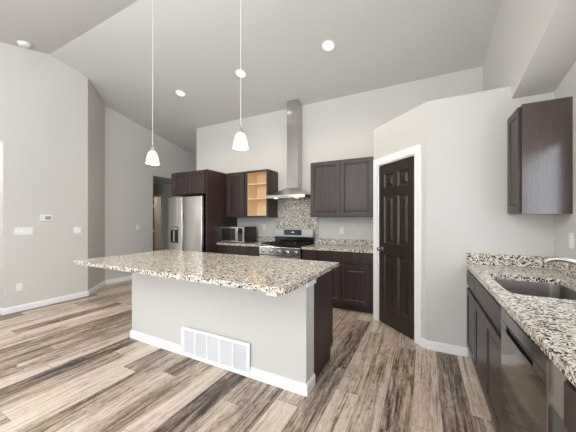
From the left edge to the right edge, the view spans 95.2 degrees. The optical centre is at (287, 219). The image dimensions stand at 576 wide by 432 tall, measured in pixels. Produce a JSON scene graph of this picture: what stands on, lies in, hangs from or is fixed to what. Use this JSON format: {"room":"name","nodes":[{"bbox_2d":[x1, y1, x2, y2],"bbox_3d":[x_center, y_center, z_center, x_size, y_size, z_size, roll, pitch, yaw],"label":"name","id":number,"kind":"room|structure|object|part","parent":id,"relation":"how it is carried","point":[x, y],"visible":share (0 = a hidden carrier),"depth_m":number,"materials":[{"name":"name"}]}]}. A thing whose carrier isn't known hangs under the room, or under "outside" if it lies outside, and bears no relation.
{"room":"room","nodes":[
{"label":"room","id":0,"kind":"room"},
{"bbox_2d":[0,42,87,308],"bbox_3d":[-4.973,-0.655,1.879,0.120,3.961,6.185,0,0,27],"label":"wall","id":1,"kind":"structure","parent":0,"point":[44,100],"depth_m":4.05,"materials":[{"name":"white paint"}]},
{"bbox_2d":[16,283,22,290],"bbox_3d":[-3.900,0.973,3.818,0.009,0.116,0.070,0,0,27],"label":"power outlet","id":2,"kind":"object","parent":1,"relation":"attached to","point":[19,286],"visible":1,"depth_m":3.82,"materials":[{"name":"white plastic"}]},
{"bbox_2d":[14,227,32,235],"bbox_3d":[-3.880,0.165,3.858,0.009,0.115,0.195,0,0,27],"label":"light switch","id":3,"kind":"object","parent":1,"relation":"attached to","point":[17,230],"visible":1,"depth_m":3.85,"materials":[{"name":"white plastic"}]},
{"bbox_2d":[0,291,87,314],"bbox_3d":[-4.943,1.282,1.921,0.134,0.086,6.089,0,0,27],"label":"baseboard","id":4,"kind":"structure","parent":1,"relation":"attached to","point":[18,308],"depth_m":4.03,"materials":[{"name":"white paint"}]},
{"bbox_2d":[40,215,52,220],"bbox_3d":[-3.755,-0.030,4.086,0.023,0.104,0.160,0,0,27],"label":"thermostat","id":5,"kind":"object","parent":1,"relation":"attached to","point":[42,217],"visible":1,"depth_m":4.08,"materials":[{"name":"white plastic"}]},
{"bbox_2d":[73,227,80,233],"bbox_3d":[-3.570,0.171,4.459,0.010,0.116,0.116,0,0,27],"label":"light switch","id":6,"kind":"object","parent":1,"relation":"attached to","point":[76,230],"visible":1,"depth_m":4.45,"materials":[{"name":"white plastic"}]},
{"bbox_2d":[0,0,137,53],"bbox_3d":[-3.689,-1.933,0.809,9.900,1.585,5.860,0,0,27],"label":"ceiling","id":7,"kind":"structure","parent":0,"point":[48,25],"depth_m":3.29,"materials":[{"name":"grey paint"}]},
{"bbox_2d":[17,41,30,47],"bbox_3d":[-3.754,-2.498,3.740,0.149,0.073,0.148,0,0,33],"label":"smoke detector","id":8,"kind":"object","parent":7,"relation":"attached to","point":[24,44],"visible":1,"depth_m":3.71,"materials":[{"name":"white plastic"}]},
{"bbox_2d":[88,79,104,289],"bbox_3d":[-3.688,-0.606,4.981,0.120,3.863,0.839,0,0,-18],"label":"wall","id":9,"kind":"structure","parent":0,"point":[96,107],"depth_m":4.97,"materials":[{"name":"white paint"}]},
{"bbox_2d":[88,280,105,295],"bbox_3d":[-3.623,1.282,5.004,0.014,0.086,0.843,0,0,-17],"label":"baseboard","id":10,"kind":"structure","parent":9,"relation":"attached to","point":[103,283],"depth_m":4.93,"materials":[{"name":"white paint"}]},
{"bbox_2d":[105,106,196,279],"bbox_3d":[-3.029,-0.542,6.947,0.120,3.734,3.622,0,0,27],"label":"wall","id":11,"kind":"structure","parent":0,"point":[128,179],"depth_m":5.89,"materials":[{"name":"white paint"}]},
{"bbox_2d":[106,275,131,283],"bbox_3d":[-2.969,1.282,6.917,0.014,0.086,3.422,0,0,27],"label":"baseboard","id":12,"kind":"structure","parent":11,"relation":"attached to","point":[120,279],"depth_m":5.62,"materials":[{"name":"white paint"}]},
{"bbox_2d":[145,0,159,164],"bbox_3d":[-1.498,-1.607,2.909,0.140,1.967,0.140,0,0,27],"label":"pendant lamp","id":13,"kind":"object","parent":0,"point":[152,158],"visible":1,"depth_m":2.91,"materials":[{"name":"white glass"}]},
{"bbox_3d":[-1.498,-1.692,2.909,0.005,1.737,0.005,0,0,-40],"label":"stem","id":14,"kind":"part","parent":13,"relation":"part of","materials":[{"name":"white metal"}]},
{"bbox_3d":[-1.498,-0.689,2.909,0.140,0.131,0.140,0,0,27],"label":"lamp shade","id":15,"kind":"part","parent":13,"relation":"part of","materials":[{"name":"white glass"}]},
{"bbox_2d":[157,197,160,250],"bbox_3d":[-3.990,0.100,7.905,2.466,2.450,2.600,0,0,27],"label":"wall","id":16,"kind":"structure","parent":0,"point":[158,198],"depth_m":9.27,"materials":[{"name":"white paint"}]},
{"bbox_2d":[153,177,170,184],"bbox_3d":[-4.001,-1.125,7.883,2.466,0.100,2.550,0,0,27],"label":"ceiling","id":17,"kind":"structure","parent":0,"point":[156,180],"depth_m":7.35,"materials":[{"name":"grey paint"}]},
{"bbox_2d":[153,183,181,250],"bbox_3d":[-3.877,0.100,8.015,2.366,2.450,0.100,0,0,27],"label":"wall","id":18,"kind":"structure","parent":0,"point":[165,189],"depth_m":7.87,"materials":[{"name":"white paint"}]},
{"bbox_2d":[153,197,153,250],"bbox_3d":[-4.196,0.305,7.904,0.050,2.020,0.350,0,0,27],"label":"door","id":19,"kind":"structure","parent":18,"relation":"in","point":[153,197],"depth_m":8.03,"materials":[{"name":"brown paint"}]},
{"bbox_2d":[153,194,162,249],"bbox_3d":[-3.973,0.275,8.000,0.470,2.100,0.016,0,0,27],"label":"trim","id":20,"kind":"structure","parent":18,"relation":"attached to","point":[157,195],"depth_m":7.90,"materials":[{"name":"white paint"}]},
{"bbox_2d":[233,0,248,149],"bbox_3d":[-0.424,-1.618,2.356,0.140,1.946,0.140,0,0,27],"label":"pendant lamp","id":21,"kind":"object","parent":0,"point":[240,142],"visible":1,"depth_m":2.35,"materials":[{"name":"white glass"}]},
{"bbox_3d":[-0.424,-1.703,2.356,0.005,1.716,0.005,0,0,5],"label":"stem","id":22,"kind":"part","parent":21,"relation":"part of","materials":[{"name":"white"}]},
{"bbox_3d":[-0.424,-0.710,2.356,0.140,0.131,0.140,0,0,27],"label":"lamp shade","id":23,"kind":"part","parent":21,"relation":"part of","materials":[{"name":"white glass"}]},
{"bbox_2d":[0,279,496,431],"bbox_3d":[-2.581,1.375,2.961,9.900,0.100,10.700,0,0,27],"label":"floor","id":24,"kind":"structure","parent":0,"point":[74,365],"depth_m":2.08,"materials":[{"name":"wood"}]},
{"bbox_2d":[169,195,205,251],"bbox_3d":[-1.696,0.443,5.210,0.862,1.764,0.930,0,0,27],"label":"refrigerator","id":25,"kind":"object","parent":24,"relation":"on","point":[187,215],"visible":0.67,"depth_m":4.78,"materials":[{"name":"silver metal"}]},
{"bbox_3d":[-2.103,0.424,4.954,0.374,1.702,0.062,0,0,27],"label":"door","id":26,"kind":"part","parent":25,"relation":"part of","materials":[{"name":"silver metal"}]},
{"bbox_3d":[-1.708,0.424,4.751,0.462,1.702,0.062,0,0,27],"label":"door","id":27,"kind":"part","parent":25,"relation":"part of","materials":[{"name":"silver metal"}]},
{"bbox_2d":[206,169,236,252],"bbox_3d":[-1.256,0.210,5.055,0.022,2.229,0.861,0,0,27],"label":"end panel","id":28,"kind":"object","parent":24,"relation":"on","point":[216,218],"visible":0.29,"depth_m":4.87,"materials":[{"name":"brown wood"}]},
{"bbox_2d":[130,269,332,396],"bbox_3d":[-0.739,0.892,2.613,2.161,0.866,1.070,0,0,27],"label":"kitchen island","id":29,"kind":"object","parent":24,"relation":"on","point":[289,336],"visible":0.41,"depth_m":2.28,"materials":[{"name":"white paint"}]},
{"bbox_2d":[73,249,338,294],"bbox_3d":[-0.866,0.439,2.673,2.496,0.038,1.140,0,0,27],"label":"island countertop","id":30,"kind":"structure","parent":29,"relation":"on","point":[282,276],"depth_m":2.32,"materials":[{"name":"stone"}]},
{"bbox_2d":[181,326,249,376],"bbox_3d":[-0.679,1.174,2.383,0.806,0.278,0.012,0,0,27],"label":"return air grille","id":31,"kind":"object","parent":29,"relation":"attached to","point":[226,353],"visible":1,"depth_m":2.36,"materials":[{"name":"white metal"}]},
{"bbox_3d":[-0.778,1.282,2.537,2.161,0.086,0.171,0,0,27],"label":"baseboard","id":32,"kind":"part","parent":29,"relation":"part of","materials":[{"name":"white paint"}]},
{"bbox_2d":[218,245,248,255],"bbox_3d":[-0.871,0.892,5.008,0.698,0.866,0.591,0,0,27],"label":"base cabinet","id":33,"kind":"object","parent":24,"relation":"on","point":[223,249],"visible":0.19,"depth_m":4.73,"materials":[{"name":"brown wood"}]},
{"bbox_2d":[217,236,274,246],"bbox_3d":[-0.764,0.388,4.940,0.953,0.140,0.614,0,0,27],"label":"countertop","id":34,"kind":"structure","parent":33,"relation":"on","point":[259,239],"depth_m":4.90,"materials":[{"name":"stone"}]},
{"bbox_2d":[220,226,255,242],"bbox_3d":[-0.955,0.272,5.003,0.552,0.295,0.440,0,0,27],"label":"microwave","id":35,"kind":"object","parent":34,"relation":"on","point":[242,234],"visible":0.98,"depth_m":4.86,"materials":[{"name":"silver metal"}]},
{"bbox_3d":[-1.033,0.266,4.851,0.548,0.283,0.020,0,0,27],"label":"door frame","id":36,"kind":"part","parent":35,"relation":"part of","materials":[{"name":"silver metal"}]},
{"bbox_3d":[-0.863,0.267,4.750,0.097,0.235,0.004,0,0,27],"label":"control panel","id":37,"kind":"part","parent":35,"relation":"part of","materials":[{"name":"black"}]},
{"bbox_2d":[249,246,259,255],"bbox_3d":[-0.447,0.892,4.789,0.250,0.866,0.591,0,0,27],"label":"base cabinet","id":38,"kind":"object","parent":24,"relation":"on","point":[253,251],"visible":0.19,"depth_m":4.53,"materials":[{"name":"brown wood"}]},
{"bbox_2d":[259,228,314,259],"bbox_3d":[-0.021,0.739,4.502,0.764,1.172,0.655,0,0,27],"label":"gas range","id":39,"kind":"object","parent":24,"relation":"on","point":[288,242],"visible":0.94,"depth_m":4.46,"materials":[{"name":"silver metal"}]},
{"bbox_3d":[-0.140,0.507,4.272,0.762,0.132,0.042,0,0,27],"label":"control panel","id":40,"kind":"part","parent":39,"relation":"part of","materials":[{"name":"silver metal"}]},
{"bbox_3d":[-0.138,0.819,4.277,0.758,0.472,0.032,0,0,27],"label":"oven door","id":41,"kind":"part","parent":39,"relation":"part of","materials":[{"name":"silver metal"}]},
{"bbox_2d":[260,244,311,247],"bbox_3d":[-0.024,0.430,4.498,0.762,0.020,0.525,0,0,27],"label":"cooktop","id":42,"kind":"object","parent":39,"relation":"in","point":[262,245],"depth_m":4.30,"materials":[{"name":"black metal"}]},
{"bbox_2d":[302,249,317,260],"bbox_3d":[0.464,0.892,4.320,0.260,0.866,0.591,0,0,27],"label":"base cabinet","id":43,"kind":"object","parent":24,"relation":"on","point":[306,254],"visible":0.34,"depth_m":4.06,"materials":[{"name":"brown wood"}]},
{"bbox_2d":[318,250,372,313],"bbox_3d":[0.950,0.892,4.069,0.828,0.866,0.591,0,0,27],"label":"base cabinet","id":44,"kind":"object","parent":24,"relation":"on","point":[353,277],"visible":0.67,"depth_m":3.77,"materials":[{"name":"brown wood"}]},
{"bbox_2d":[301,238,372,252],"bbox_3d":[0.829,0.388,4.120,1.095,0.140,0.614,0,0,27],"label":"countertop","id":45,"kind":"structure","parent":44,"relation":"on","point":[324,244],"depth_m":4.18,"materials":[{"name":"stone"}]},
{"bbox_3d":[0.620,0.930,3.918,0.358,0.559,0.019,0,0,27],"label":"door","id":46,"kind":"part","parent":44,"relation":"part of","materials":[{"name":"brown wood"}]},
{"bbox_3d":[0.799,0.547,3.825,0.760,0.136,0.019,0,0,27],"label":"drawer","id":47,"kind":"part","parent":44,"relation":"part of","materials":[{"name":"brown wood"}]},
{"bbox_3d":[0.960,0.930,3.742,0.396,0.559,0.019,0,0,27],"label":"door","id":48,"kind":"part","parent":44,"relation":"part of","materials":[{"name":"brown wood"}]},
{"bbox_2d":[467,269,476,364],"bbox_3d":[1.914,0.892,2.220,0.626,0.866,0.428,0,0,27],"label":"base cabinet","id":49,"kind":"object","parent":24,"relation":"on","point":[470,277],"visible":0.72,"depth_m":2.34,"materials":[{"name":"brown wood"}]},
{"bbox_3d":[1.644,0.547,2.359,0.019,0.136,0.418,0,0,27],"label":"drawer","id":50,"kind":"part","parent":49,"relation":"part of","materials":[{"name":"brown wood"}]},
{"bbox_2d":[474,278,501,431],"bbox_3d":[1.617,0.892,1.644,0.626,0.866,0.858,0,0,27],"label":"base cabinet","id":51,"kind":"object","parent":24,"relation":"on","point":[487,310],"visible":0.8,"depth_m":1.69,"materials":[{"name":"brown wood"}]},
{"bbox_3d":[1.445,0.930,1.972,0.019,0.559,0.419,0,0,27],"label":"door","id":52,"kind":"part","parent":51,"relation":"part of","materials":[{"name":"brown wood"}]},
{"bbox_3d":[1.250,0.930,1.594,0.019,0.559,0.419,0,0,27],"label":"door","id":53,"kind":"part","parent":51,"relation":"part of","materials":[{"name":"brown wood"}]},
{"bbox_2d":[501,307,569,431],"bbox_3d":[1.237,0.894,0.969,0.584,0.862,0.677,0,0,27],"label":"dishwasher","id":54,"kind":"object","parent":24,"relation":"on","point":[532,385],"visible":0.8,"depth_m":1.05,"materials":[{"name":"silver metal"}]},
{"bbox_3d":[1.009,0.530,1.155,0.008,0.010,0.360,0,0,27],"label":"handle","id":55,"kind":"part","parent":54,"relation":"part of","materials":[{"name":"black metal"}]},
{"bbox_3d":[1.010,0.868,1.132,0.024,0.685,0.594,0,0,27],"label":"door","id":56,"kind":"part","parent":54,"relation":"part of","materials":[{"name":"silver metal"}]},
{"bbox_2d":[564,381,575,431],"bbox_3d":[0.969,0.892,0.385,0.626,0.866,0.598,0,0,27],"label":"base cabinet","id":57,"kind":"object","parent":24,"relation":"on","point":[569,388],"visible":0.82,"depth_m":0.75,"materials":[{"name":"brown wood"}]},
{"bbox_3d":[0.629,0.892,-0.275,0.626,0.866,0.878,0,0,27],"label":"base cabinet","id":58,"kind":"object","parent":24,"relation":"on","visible":0},
{"bbox_2d":[466,253,575,386],"bbox_3d":[1.214,0.388,0.863,0.629,0.140,3.486,0,0,27],"label":"countertop","id":59,"kind":"structure","parent":58,"relation":"on","point":[550,323],"depth_m":1.35,"materials":[{"name":"stone"}]},
{"bbox_2d":[494,279,575,299],"bbox_3d":[1.605,0.551,1.688,0.444,0.184,0.664,0,0,27],"label":"sink","id":60,"kind":"object","parent":59,"relation":"in","point":[539,289],"visible":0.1,"depth_m":1.93,"materials":[{"name":"grey metal"}]},
{"bbox_2d":[543,257,575,264],"bbox_3d":[1.760,0.325,1.594,0.106,0.189,0.294,0,0,-29],"label":"faucet","id":61,"kind":"object","parent":59,"relation":"on","point":[549,259],"visible":1,"depth_m":1.64,"materials":[{"name":"silver metal"}]},
{"bbox_2d":[50,0,500,156],"bbox_3d":[-1.239,-2.126,5.565,9.900,1.199,4.840,0,0,27],"label":"ceiling","id":62,"kind":"structure","parent":0,"point":[379,44],"depth_m":3.66,"materials":[{"name":"grey paint"}]},
{"bbox_2d":[175,90,185,95],"bbox_3d":[-1.945,-2.295,4.759,0.175,0.044,0.171,0,0,22],"label":"recessed light","id":63,"kind":"object","parent":62,"relation":"in","point":[178,92],"visible":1,"depth_m":4.75,"materials":[{"name":"white paint"}]},
{"bbox_2d":[235,69,246,77],"bbox_3d":[-0.738,-2.296,4.128,0.175,0.044,0.171,0,0,22],"label":"recessed light","id":64,"kind":"object","parent":62,"relation":"in","point":[243,73],"visible":0.82,"depth_m":4.12,"materials":[{"name":"white paint"}]},
{"bbox_2d":[322,40,334,50],"bbox_3d":[0.534,-2.297,3.467,0.175,0.044,0.171,0,0,22],"label":"recessed light","id":65,"kind":"object","parent":62,"relation":"in","point":[328,45],"visible":1,"depth_m":3.46,"materials":[{"name":"white paint"}]},
{"bbox_2d":[197,66,482,243],"bbox_3d":[0.484,-0.389,4.712,5.695,3.428,0.120,0,0,27],"label":"wall","id":66,"kind":"structure","parent":0,"point":[341,128],"depth_m":4.54,"materials":[{"name":"white paint"}]},
{"bbox_2d":[171,169,205,196],"bbox_3d":[-1.671,-0.690,5.269,0.906,0.429,0.861,0,0,27],"label":"upper cabinet","id":67,"kind":"object","parent":66,"relation":"attached to","point":[190,183],"visible":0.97,"depth_m":4.89,"materials":[{"name":"brown wood"}]},
{"bbox_3d":[-2.058,-0.690,4.995,0.430,0.405,0.019,0,0,27],"label":"door","id":68,"kind":"part","parent":67,"relation":"part of","materials":[{"name":"brown wood"}]},
{"bbox_3d":[-1.673,-0.690,4.796,0.424,0.405,0.019,0,0,27],"label":"door","id":69,"kind":"part","parent":67,"relation":"part of","materials":[{"name":"brown wood"}]},
{"bbox_2d":[226,172,248,217],"bbox_3d":[-0.920,-0.475,5.155,0.476,0.857,0.371,0,0,27],"label":"upper cabinet","id":70,"kind":"object","parent":66,"relation":"attached to","point":[235,182],"visible":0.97,"depth_m":4.98,"materials":[{"name":"brown wood"}]},
{"bbox_2d":[246,169,277,217],"bbox_3d":[-0.489,-0.475,4.935,0.487,0.857,0.370,0,0,27],"label":"upper cabinet","id":71,"kind":"object","parent":66,"relation":"attached to","point":[259,183],"visible":0.95,"depth_m":4.96,"materials":[{"name":"brown wood"}]},
{"bbox_2d":[248,183,265,186],"bbox_3d":[-0.481,-0.660,4.949,0.445,0.016,0.306,0,0,27],"label":"shelf","id":72,"kind":"object","parent":71,"relation":"attached to","point":[249,184],"depth_m":4.97,"materials":[{"name":"brown wood"}]},
{"bbox_2d":[248,198,265,200],"bbox_3d":[-0.481,-0.390,4.949,0.445,0.016,0.306,0,0,27],"label":"shelf","id":73,"kind":"object","parent":71,"relation":"attached to","point":[249,199],"depth_m":4.90,"materials":[{"name":"brown wood"}]},
{"bbox_3d":[-0.570,-0.475,4.778,0.487,0.857,0.017,0,0,27],"label":"frame","id":74,"kind":"part","parent":71,"relation":"part of","materials":[{"name":"beige wood"}]},
{"bbox_2d":[256,236,274,241],"bbox_3d":[-0.644,0.369,5.212,0.915,0.102,0.021,0,0,27],"label":"backsplash","id":75,"kind":"structure","parent":66,"relation":"attached to","point":[258,238],"depth_m":5.09,"materials":[{"name":"stone"}]},
{"bbox_2d":[266,99,310,199],"bbox_3d":[0.052,-1.240,4.593,0.735,1.747,0.484,0,0,27],"label":"range hood","id":76,"kind":"object","parent":66,"relation":"attached to","point":[294,191],"visible":0.98,"depth_m":4.63,"materials":[{"name":"silver metal"}]},
{"bbox_2d":[275,199,317,237],"bbox_3d":[0.147,-0.028,4.806,0.860,0.695,0.019,0,0,27],"label":"panel","id":77,"kind":"object","parent":66,"relation":"attached to","point":[291,213],"visible":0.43,"depth_m":4.79,"materials":[{"name":"grey stone"}]},
{"bbox_2d":[311,156,373,216],"bbox_3d":[0.887,-0.489,4.224,0.991,0.885,0.371,0,0,27],"label":"upper cabinet","id":78,"kind":"object","parent":66,"relation":"attached to","point":[339,188],"visible":0.98,"depth_m":4.04,"materials":[{"name":"brown wood"}]},
{"bbox_3d":[0.588,-0.489,4.181,0.486,0.861,0.019,0,0,27],"label":"door","id":79,"kind":"part","parent":78,"relation":"part of","materials":[{"name":"brown wood"}]},
{"bbox_3d":[1.025,-0.489,3.955,0.485,0.861,0.019,0,0,27],"label":"door","id":80,"kind":"part","parent":78,"relation":"part of","materials":[{"name":"brown wood"}]},
{"bbox_2d":[318,238,372,245],"bbox_3d":[0.992,0.369,4.369,1.032,0.102,0.021,0,0,27],"label":"backsplash","id":81,"kind":"structure","parent":66,"relation":"attached to","point":[355,242],"depth_m":4.37,"materials":[{"name":"stone"}]},
{"bbox_2d":[374,102,425,339],"bbox_3d":[1.347,0.051,3.133,0.100,2.547,0.927,0,0,-18],"label":"wall","id":82,"kind":"structure","parent":0,"point":[408,129],"depth_m":2.90,"materials":[{"name":"white paint"}]},
{"bbox_2d":[377,156,413,339],"bbox_3d":[1.274,0.307,3.148,0.107,2.020,0.625,0,0,-18],"label":"door","id":83,"kind":"structure","parent":82,"relation":"in","point":[396,179],"depth_m":3.13,"materials":[{"name":"brown paint"}]},
{"bbox_2d":[373,144,421,345],"bbox_3d":[1.326,0.261,3.171,0.118,2.128,0.807,0,0,-18],"label":"trim","id":84,"kind":"structure","parent":82,"relation":"attached to","point":[416,151],"depth_m":2.84,"materials":[{"name":"white paint"}]},
{"bbox_2d":[426,86,553,356],"bbox_3d":[1.884,0.051,2.536,0.973,2.547,0.100,0,0,27],"label":"wall","id":85,"kind":"structure","parent":0,"point":[466,135],"depth_m":2.56,"materials":[{"name":"white paint"}]},
{"bbox_2d":[421,337,467,356],"bbox_3d":[1.568,1.282,2.659,0.407,0.086,0.058,0,0,27],"label":"baseboard","id":86,"kind":"structure","parent":85,"relation":"attached to","point":[431,345],"depth_m":2.63,"materials":[{"name":"white paint"}]},
{"bbox_2d":[467,253,551,268],"bbox_3d":[2.009,0.369,2.402,0.627,0.102,0.021,0,0,27],"label":"backsplash","id":87,"kind":"structure","parent":85,"relation":"attached to","point":[472,258],"depth_m":2.39,"materials":[{"name":"stone"}]},
{"bbox_2d":[483,0,575,98],"bbox_3d":[1.552,-1.742,1.141,0.285,1.286,5.250,0,0,27],"label":"wall","id":88,"kind":"structure","parent":0,"point":[543,32],"depth_m":2.10,"materials":[{"name":"white paint"}]},
{"bbox_2d":[554,61,575,259],"bbox_3d":[1.091,-0.625,-0.197,0.120,3.900,8.050,0,0,27],"label":"wall","id":89,"kind":"structure","parent":0,"point":[564,224],"depth_m":2.04,"materials":[{"name":"white paint"}]},
{"bbox_2d":[507,96,572,214],"bbox_3d":[2.077,-0.489,2.195,0.314,0.884,0.324,0,0,27],"label":"upper cabinet","id":90,"kind":"object","parent":89,"relation":"attached to","point":[539,134],"visible":1,"depth_m":2.06,"materials":[{"name":"brown wood"}]},
{"bbox_3d":[1.952,-0.489,2.274,0.019,0.860,0.296,0,0,27],"label":"door","id":91,"kind":"part","parent":90,"relation":"part of","materials":[{"name":"brown wood"}]},
{"bbox_2d":[552,261,575,277],"bbox_3d":[1.480,0.369,0.713,0.020,0.102,3.464,0,0,27],"label":"backsplash","id":92,"kind":"structure","parent":89,"relation":"attached to","point":[566,268],"depth_m":2.04,"materials":[{"name":"stone"}]},
{"bbox_2d":[569,233,573,248],"bbox_3d":[2.146,0.157,1.994,0.009,0.116,0.070,0,0,27],"label":"power outlet","id":93,"kind":"object","parent":89,"relation":"attached to","point":[571,235],"visible":1,"depth_m":1.98,"materials":[{"name":"white plastic"}]}
]}

